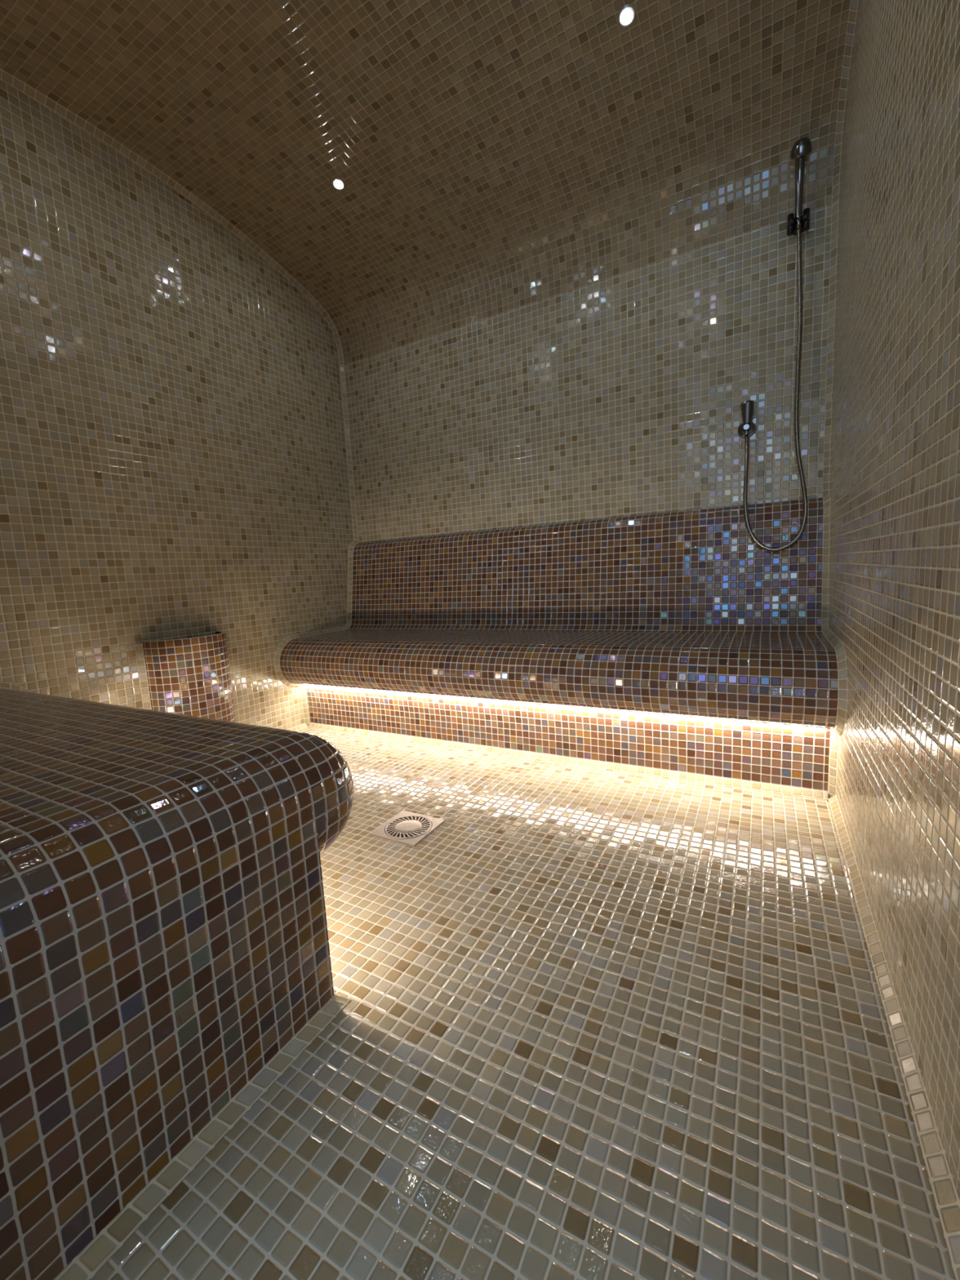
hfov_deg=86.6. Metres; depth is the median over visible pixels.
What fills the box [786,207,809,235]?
holder
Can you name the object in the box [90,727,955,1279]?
floor
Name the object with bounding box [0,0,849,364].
ceiling
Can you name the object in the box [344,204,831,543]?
wall
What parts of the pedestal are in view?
edge trim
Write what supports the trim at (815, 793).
attached to the tiled bench at (673, 641)
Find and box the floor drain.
[369,810,444,846]
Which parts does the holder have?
wall plate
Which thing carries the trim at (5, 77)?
attached to the wall at (174, 464)
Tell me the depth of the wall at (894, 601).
0.79 m
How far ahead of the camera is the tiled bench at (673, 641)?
1.86 m
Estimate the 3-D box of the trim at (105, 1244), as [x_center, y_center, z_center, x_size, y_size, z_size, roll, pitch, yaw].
[-0.933,0.612,0.913,1.336,0.018,0.570,1,8,29]
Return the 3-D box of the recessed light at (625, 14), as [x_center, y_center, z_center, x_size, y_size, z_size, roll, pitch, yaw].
[0.389,-1.653,1.350,0.049,0.015,0.049,1,8,29]
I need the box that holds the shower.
[742,137,812,551]
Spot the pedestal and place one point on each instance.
(191, 677)
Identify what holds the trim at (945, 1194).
attached to the wall at (894, 601)
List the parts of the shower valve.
wall plate, knob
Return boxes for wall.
[0,80,354,729]
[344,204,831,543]
[828,0,959,1198]
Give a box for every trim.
[0,68,359,725]
[0,681,31,692]
[53,991,351,1279]
[286,723,307,731]
[307,722,827,799]
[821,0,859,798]
[827,795,959,1279]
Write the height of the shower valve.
0.115 m
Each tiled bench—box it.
[0,688,353,1279]
[280,497,838,791]
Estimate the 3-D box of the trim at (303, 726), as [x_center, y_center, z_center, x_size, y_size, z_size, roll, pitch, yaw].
[-1.100,0.484,1.969,0.018,0.018,1.110,1,8,29]
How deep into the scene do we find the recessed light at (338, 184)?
1.86 m
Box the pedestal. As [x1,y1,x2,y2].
[133,631,235,722]
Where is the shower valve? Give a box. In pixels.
[737,400,755,437]
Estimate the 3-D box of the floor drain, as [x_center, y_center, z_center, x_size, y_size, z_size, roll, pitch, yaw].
[-0.198,0.516,1.404,0.147,0.006,0.147,1,8,29]
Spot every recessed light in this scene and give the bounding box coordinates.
[331,177,345,190]
[617,4,635,27]
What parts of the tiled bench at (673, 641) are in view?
seat, panel, backrest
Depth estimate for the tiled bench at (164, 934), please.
0.60 m
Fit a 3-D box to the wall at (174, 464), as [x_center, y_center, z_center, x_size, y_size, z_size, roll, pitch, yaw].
[-1.244,-0.588,1.798,0.100,2.203,2.331,1,8,29]
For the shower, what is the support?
hanging from the holder
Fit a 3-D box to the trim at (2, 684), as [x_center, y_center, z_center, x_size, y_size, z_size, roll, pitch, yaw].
[-1.494,0.276,1.252,0.018,0.254,0.706,1,8,29]

